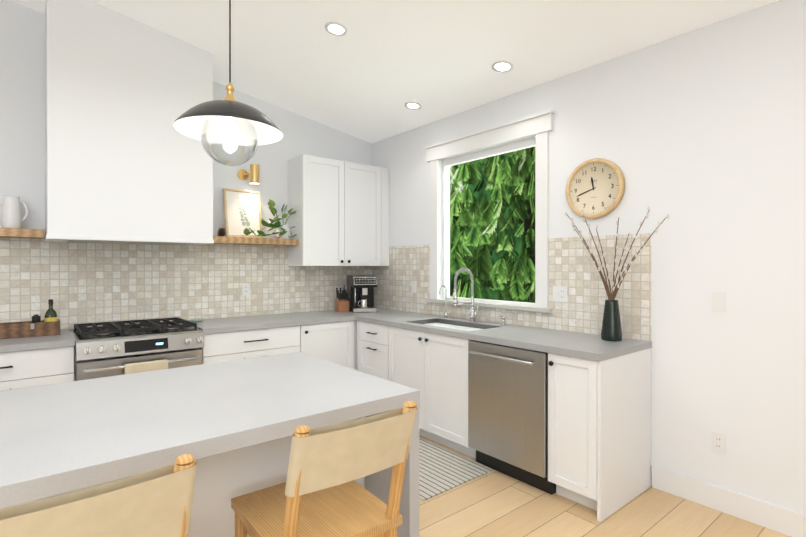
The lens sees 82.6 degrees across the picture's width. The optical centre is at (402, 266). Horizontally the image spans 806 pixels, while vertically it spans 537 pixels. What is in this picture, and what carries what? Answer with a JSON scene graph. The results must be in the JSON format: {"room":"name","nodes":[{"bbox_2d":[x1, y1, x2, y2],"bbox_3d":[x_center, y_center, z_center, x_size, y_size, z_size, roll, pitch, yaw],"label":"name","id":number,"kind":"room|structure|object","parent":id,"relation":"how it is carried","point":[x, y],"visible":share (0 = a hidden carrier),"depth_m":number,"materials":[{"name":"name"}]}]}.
{"room":"kitchen","nodes":[
{"label":"kitchen","id":0,"kind":"room"},
{"bbox_2d":[0,0,371,329],"bbox_3d":[-2.917,-0.559,3.232,6.800,3.888,0.150,0,0,-39],"label":"wall","id":1,"kind":"structure","parent":0,"point":[22,102],"depth_m":3.36,"materials":[{"name":"white paint"}]},
{"bbox_2d":[0,228,43,238],"bbox_3d":[-3.079,-0.226,2.840,1.351,0.055,0.248,0,0,-39],"label":"floating shelf","id":2,"kind":"object","parent":1,"relation":"attached to","point":[21,233],"visible":1,"depth_m":3.10,"materials":[{"name":"brown wood"}]},
{"bbox_2d":[0,195,27,228],"bbox_3d":[-2.681,-0.372,3.167,0.150,0.232,0.108,0,0,-39],"label":"ceramic pitcher","id":3,"kind":"object","parent":2,"relation":"on","point":[11,214],"visible":0.92,"depth_m":3.12,"materials":[{"name":"white ceramic"}]},
{"bbox_2d":[44,0,213,245],"bbox_3d":[-2.066,-1.012,3.503,1.052,1.670,0.504,0,0,-39],"label":"range hood","id":4,"kind":"object","parent":1,"relation":"attached to","point":[126,162],"visible":0.94,"depth_m":3.25,"materials":[{"name":"white paint"}]},
{"bbox_2d":[0,238,371,328],"bbox_3d":[-2.365,0.132,3.585,5.199,0.676,0.006,0,0,-39],"label":"backsplash","id":5,"kind":"structure","parent":1,"relation":"attached to","point":[79,283],"depth_m":3.82,"materials":[{"name":"tile"}]},
{"bbox_2d":[242,283,249,295],"bbox_3d":[-1.474,0.217,4.308,0.070,0.114,0.007,0,0,-39],"label":"outlet","id":6,"kind":"object","parent":5,"relation":"attached to","point":[245,289],"visible":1,"depth_m":4.30,"materials":[{"name":"white plastic"}]},
{"bbox_2d":[237,164,258,184],"bbox_3d":[-1.434,-0.855,4.278,0.198,0.175,0.086,0,0,12],"label":"brass sconce","id":7,"kind":"object","parent":1,"relation":"attached to","point":[242,174],"visible":1,"depth_m":4.24,"materials":[{"name":"brown metal"}]},
{"bbox_2d":[213,236,298,245],"bbox_3d":[-1.409,-0.230,4.210,0.863,0.055,0.248,0,0,-39],"label":"floating shelf","id":8,"kind":"object","parent":1,"relation":"attached to","point":[248,241],"visible":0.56,"depth_m":4.12,"materials":[{"name":"brown wood"}]},
{"bbox_2d":[218,228,225,235],"bbox_3d":[-1.599,-0.299,4.055,0.075,0.081,0.074,0,0,-39],"label":"pinecone","id":9,"kind":"object","parent":8,"relation":"on","point":[221,232],"visible":0.94,"depth_m":4.04,"materials":[{"name":"brown"}]},
{"bbox_2d":[223,188,262,237],"bbox_3d":[-1.471,-0.483,4.230,0.335,0.449,0.109,0,0,-39],"label":"picture","id":10,"kind":"object","parent":8,"relation":"on","point":[242,210],"visible":0.96,"depth_m":4.22,"materials":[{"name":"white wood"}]},
{"bbox_2d":[243,199,296,241],"bbox_3d":[-1.251,-0.426,4.245,0.550,0.407,0.286,0,0,-39],"label":"potted plant","id":11,"kind":"object","parent":8,"relation":"on","point":[282,231],"visible":0.98,"depth_m":4.32,"materials":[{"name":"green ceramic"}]},
{"bbox_2d":[288,154,388,265],"bbox_3d":[-0.641,-0.531,4.767,1.026,1.055,0.358,0,0,-39],"label":"upper cabinet","id":12,"kind":"object","parent":1,"relation":"attached to","point":[340,217],"visible":1,"depth_m":4.58,"materials":[{"name":"white wood"}]},
{"bbox_2d":[11,0,777,142],"bbox_3d":[-0.332,-1.966,0.078,6.800,1.204,8.300,0,0,-39],"label":"ceiling","id":13,"kind":"structure","parent":0,"point":[373,70],"depth_m":3.22,"materials":[{"name":"white paint"}]},
{"bbox_2d":[173,0,282,165],"bbox_3d":[-0.697,-1.089,1.850,0.416,1.366,0.416,0,0,-39],"label":"pendant light","id":14,"kind":"object","parent":13,"relation":"hanging from","point":[229,120],"visible":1,"depth_m":1.84,"materials":[{"name":"black metal"}]},
{"bbox_2d":[325,22,346,35],"bbox_3d":[-0.454,-1.612,3.117,0.152,0.026,0.154,0,0,-39],"label":"recessed light","id":15,"kind":"object","parent":13,"relation":"in","point":[336,28],"visible":1,"depth_m":3.12,"materials":[{"name":"white paint"}]},
{"bbox_2d":[405,102,420,109],"bbox_3d":[0.090,-1.449,4.140,0.152,0.026,0.154,0,0,-39],"label":"recessed light","id":16,"kind":"object","parent":13,"relation":"in","point":[413,105],"visible":1,"depth_m":4.14,"materials":[{"name":"white paint"}]},
{"bbox_2d":[492,61,512,71],"bbox_3d":[0.724,-1.450,3.334,0.152,0.026,0.154,0,0,-39],"label":"recessed light","id":17,"kind":"object","parent":13,"relation":"in","point":[502,66],"visible":1,"depth_m":3.33,"materials":[{"name":"white paint"}]},
{"bbox_2d":[372,0,805,513],"bbox_3d":[2.239,-0.556,2.191,0.150,3.888,8.000,0,0,-39],"label":"wall","id":18,"kind":"structure","parent":0,"point":[698,135],"depth_m":2.66,"materials":[{"name":"white paint"}]},
{"bbox_2d":[425,298,551,312],"bbox_3d":[0.687,0.328,3.966,0.100,0.030,1.370,0,0,-39],"label":"window sill","id":19,"kind":"structure","parent":18,"relation":"attached to","point":[511,306],"depth_m":3.77,"materials":[{"name":"wood"}]},
{"bbox_2d":[424,109,554,307],"bbox_3d":[0.669,-0.424,3.950,0.044,1.475,1.400,0,0,-39],"label":"window frame","id":20,"kind":"structure","parent":18,"relation":"in","point":[539,126],"depth_m":3.60,"materials":[{"name":"white paint"}]},
{"bbox_2d":[372,233,650,340],"bbox_3d":[0.604,0.128,4.061,0.006,0.680,3.023,0,0,-39],"label":"backsplash","id":21,"kind":"structure","parent":18,"relation":"attached to","point":[572,268],"depth_m":3.32,"materials":[{"name":"tile"}]},
{"bbox_2d":[412,281,415,292],"bbox_3d":[0.109,0.209,4.653,0.008,0.114,0.070,0,0,-39],"label":"light switch","id":22,"kind":"object","parent":21,"relation":"attached to","point":[413,286],"visible":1,"depth_m":4.65,"materials":[{"name":"white plastic"}]},
{"bbox_2d":[553,286,566,301],"bbox_3d":[1.154,0.205,3.380,0.008,0.114,0.116,0,0,-39],"label":"outlet","id":23,"kind":"object","parent":21,"relation":"attached to","point":[559,293],"visible":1,"depth_m":3.38,"materials":[{"name":"white plastic"}]},
{"bbox_2d":[566,158,624,218],"bbox_3d":[1.315,-0.535,3.164,0.042,0.410,0.410,0,0,-39],"label":"wall clock","id":24,"kind":"object","parent":18,"relation":"attached to","point":[601,190],"visible":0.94,"depth_m":3.15,"materials":[{"name":"brown wood"}]},
{"bbox_2d":[711,431,725,454],"bbox_3d":[1.794,1.003,2.611,0.007,0.114,0.070,0,0,-39],"label":"outlet","id":25,"kind":"object","parent":18,"relation":"attached to","point":[718,442],"visible":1,"depth_m":2.61,"materials":[{"name":"white plastic"}]},
{"bbox_2d":[712,291,725,311],"bbox_3d":[1.794,0.201,2.609,0.008,0.114,0.070,0,0,-39],"label":"light switch","id":26,"kind":"object","parent":18,"relation":"attached to","point":[718,301],"visible":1,"depth_m":2.61,"materials":[{"name":"white plastic"}]},
{"bbox_2d":[652,465,805,536],"bbox_3d":[3.138,1.323,0.968,0.015,0.135,4.959,0,0,-39],"label":"baseboard","id":27,"kind":"structure","parent":18,"relation":"attached to","point":[781,519],"depth_m":2.55,"materials":[{"name":"white paint"}]},
{"bbox_2d":[419,435,790,536],"bbox_3d":[-0.332,1.443,0.087,6.800,0.100,8.300,0,0,-39],"label":"floor","id":28,"kind":"structure","parent":0,"point":[494,503],"depth_m":2.54,"materials":[{"name":"brown wood"}]},
{"bbox_2d":[0,348,74,390],"bbox_3d":[-2.640,0.949,2.949,0.826,0.874,0.639,0,0,-39],"label":"base cabinet","id":29,"kind":"object","parent":28,"relation":"on","point":[45,366],"depth_m":2.84,"materials":[{"name":"white wood"}]},
{"bbox_2d":[0,329,74,351],"bbox_3d":[-3.016,0.493,2.629,1.817,0.040,0.655,0,0,-39],"label":"countertop","id":30,"kind":"structure","parent":29,"relation":"on","point":[65,339],"depth_m":2.88,"materials":[{"name":"grey stone"}]},
{"bbox_2d":[0,299,59,338],"bbox_3d":[-2.534,0.350,3.111,0.335,0.241,0.155,0,0,-39],"label":"tray","id":31,"kind":"object","parent":30,"relation":"on","point":[49,324],"visible":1,"depth_m":3.09,"materials":[{"name":"brown wood"}]},
{"bbox_2d":[0,454,196,536],"bbox_3d":[-0.730,0.891,1.021,0.391,0.999,0.525,0,0,-39],"label":"stool","id":32,"kind":"object","parent":28,"relation":"on","point":[158,502],"visible":1,"depth_m":0.87,"materials":[{"name":"brown wood"}]},
{"bbox_2d":[69,317,203,380],"bbox_3d":[-1.981,0.909,3.416,0.775,0.952,0.736,0,0,-39],"label":"steel gas range","id":33,"kind":"object","parent":28,"relation":"on","point":[113,348],"visible":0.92,"depth_m":3.19,"materials":[{"name":"silver metal"}]},
{"bbox_2d":[0,352,418,536],"bbox_3d":[-1.238,0.933,1.348,2.540,0.914,1.009,0,0,-39],"label":"kitchen island","id":34,"kind":"object","parent":28,"relation":"on","point":[231,426],"visible":0.65,"depth_m":1.56,"materials":[{"name":"white stone"}]},
{"bbox_2d":[200,324,307,363],"bbox_3d":[-1.376,0.946,3.986,0.872,0.874,0.639,0,0,-39],"label":"base cabinet","id":35,"kind":"object","parent":28,"relation":"on","point":[221,346],"depth_m":3.71,"materials":[{"name":"white wood"}]},
{"bbox_2d":[188,308,395,335],"bbox_3d":[-0.930,0.488,4.341,2.018,0.040,0.655,0,0,-39],"label":"countertop","id":36,"kind":"structure","parent":35,"relation":"on","point":[285,320],"depth_m":4.00,"materials":[{"name":"grey stone"}]},
{"bbox_2d":[190,318,203,321],"bbox_3d":[-1.747,0.457,3.890,0.110,0.022,0.110,0,0,-39],"label":"dish","id":37,"kind":"object","parent":36,"relation":"on","point":[197,319],"visible":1,"depth_m":3.88,"materials":[{"name":"grey ceramic"}]},
{"bbox_2d":[335,285,348,311],"bbox_3d":[-0.631,0.331,4.753,0.110,0.270,0.120,0,0,-27],"label":"knife block","id":38,"kind":"object","parent":36,"relation":"on","point":[341,302],"visible":1,"depth_m":4.72,"materials":[{"name":"brown wood"}]},
{"bbox_2d":[347,275,376,312],"bbox_3d":[-0.434,0.281,4.803,0.247,0.370,0.384,0,0,-17],"label":"coffee machine","id":39,"kind":"object","parent":36,"relation":"on","point":[360,292],"visible":1,"depth_m":4.67,"materials":[{"name":"black"}]},
{"bbox_2d":[231,401,416,536],"bbox_3d":[-0.253,0.890,1.415,0.400,0.999,0.528,0,0,-39],"label":"stool","id":40,"kind":"object","parent":28,"relation":"on","point":[320,492],"visible":1,"depth_m":1.31,"materials":[{"name":"brown wood"}]},
{"bbox_2d":[308,320,355,369],"bbox_3d":[-0.875,0.945,4.398,0.550,0.874,0.639,0,0,-39],"label":"base cabinet","id":41,"kind":"object","parent":28,"relation":"on","point":[334,343],"depth_m":4.20,"materials":[{"name":"white wood"}]},
{"bbox_2d":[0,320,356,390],"bbox_3d":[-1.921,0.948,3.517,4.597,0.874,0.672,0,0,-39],"label":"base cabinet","id":42,"kind":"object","parent":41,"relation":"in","point":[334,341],"depth_m":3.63,"materials":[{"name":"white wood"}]},
{"bbox_2d":[356,320,383,378],"bbox_3d":[-0.014,0.945,4.314,0.638,0.874,0.546,0,0,-39],"label":"base cabinet","id":43,"kind":"object","parent":28,"relation":"on","point":[369,337],"depth_m":4.15,"materials":[{"name":"white wood"}]},
{"bbox_2d":[419,437,492,500],"bbox_3d":[-0.048,1.380,3.418,0.635,0.008,1.310,0,0,-39],"label":"striped runner rug","id":44,"kind":"object","parent":28,"relation":"on","point":[442,469],"visible":0.43,"depth_m":3.11,"materials":[{"name":"white fabric"}]},
{"bbox_2d":[384,328,527,458],"bbox_3d":[0.417,0.947,3.788,0.638,0.874,0.938,0,0,-39],"label":"base cabinet","id":45,"kind":"object","parent":28,"relation":"on","point":[435,366],"depth_m":3.51,"materials":[{"name":"white wood"}]},
{"bbox_2d":[468,340,555,494],"bbox_3d":[0.881,0.951,3.159,0.706,0.868,0.614,0,0,-39],"label":"dishwasher","id":46,"kind":"object","parent":28,"relation":"on","point":[508,410],"visible":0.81,"depth_m":2.93,"materials":[{"name":"grey metal"}]},
{"bbox_2d":[546,344,651,521],"bbox_3d":[1.213,0.949,2.818,0.638,0.874,0.328,0,0,-39],"label":"base cabinet","id":47,"kind":"object","parent":28,"relation":"on","point":[599,425],"depth_m":2.64,"materials":[{"name":"white wood"}]},
{"bbox_2d":[356,312,651,359],"bbox_3d":[0.559,0.490,3.601,0.654,0.040,2.378,0,0,-39],"label":"countertop","id":48,"kind":"structure","parent":47,"relation":"on","point":[585,346],"depth_m":3.09,"materials":[{"name":"grey stone"}]},
{"bbox_2d":[439,285,449,317],"bbox_3d":[0.371,0.320,4.112,0.108,0.296,0.068,0,0,-39],"label":"tap","id":49,"kind":"object","parent":48,"relation":"on","point":[446,313],"visible":1,"depth_m":4.14,"materials":[{"name":"silver metal"}]},
{"bbox_2d":[412,316,499,331],"bbox_3d":[0.395,0.588,3.747,0.387,0.231,0.737,0,0,-39],"label":"sink","id":50,"kind":"object","parent":48,"relation":"in","point":[467,325],"depth_m":3.92,"materials":[{"name":"silver metal"}]},
{"bbox_2d":[453,268,478,321],"bbox_3d":[0.525,0.239,3.830,0.262,0.458,0.095,0,0,-39],"label":"pull-down faucet","id":51,"kind":"object","parent":48,"relation":"on","point":[473,313],"visible":1,"depth_m":3.87,"materials":[{"name":"silver metal"}]},
{"bbox_2d":[498,316,505,324],"bbox_3d":[0.786,0.429,3.653,0.087,0.079,0.042,0,0,-39],"label":"soap dispenser","id":52,"kind":"object","parent":48,"relation":"on","point":[503,321],"visible":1,"depth_m":3.66,"materials":[{"name":"silver metal"}]},
{"bbox_2d":[565,206,669,340],"bbox_3d":[1.331,0.042,2.935,0.138,0.857,0.713,0,0,-39],"label":"vase","id":53,"kind":"object","parent":48,"relation":"on","point":[611,329],"visible":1,"depth_m":2.91,"materials":[{"name":"ceramic"}]},
{"label":"outside","id":54,"kind":"structure","parent":0,"visible":0},
{"bbox_2d":[443,137,534,305],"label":"window","id":55,"kind":"structure","parent":54,"point":[492,224],"depth_m":6.14,"materials":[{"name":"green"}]}
]}

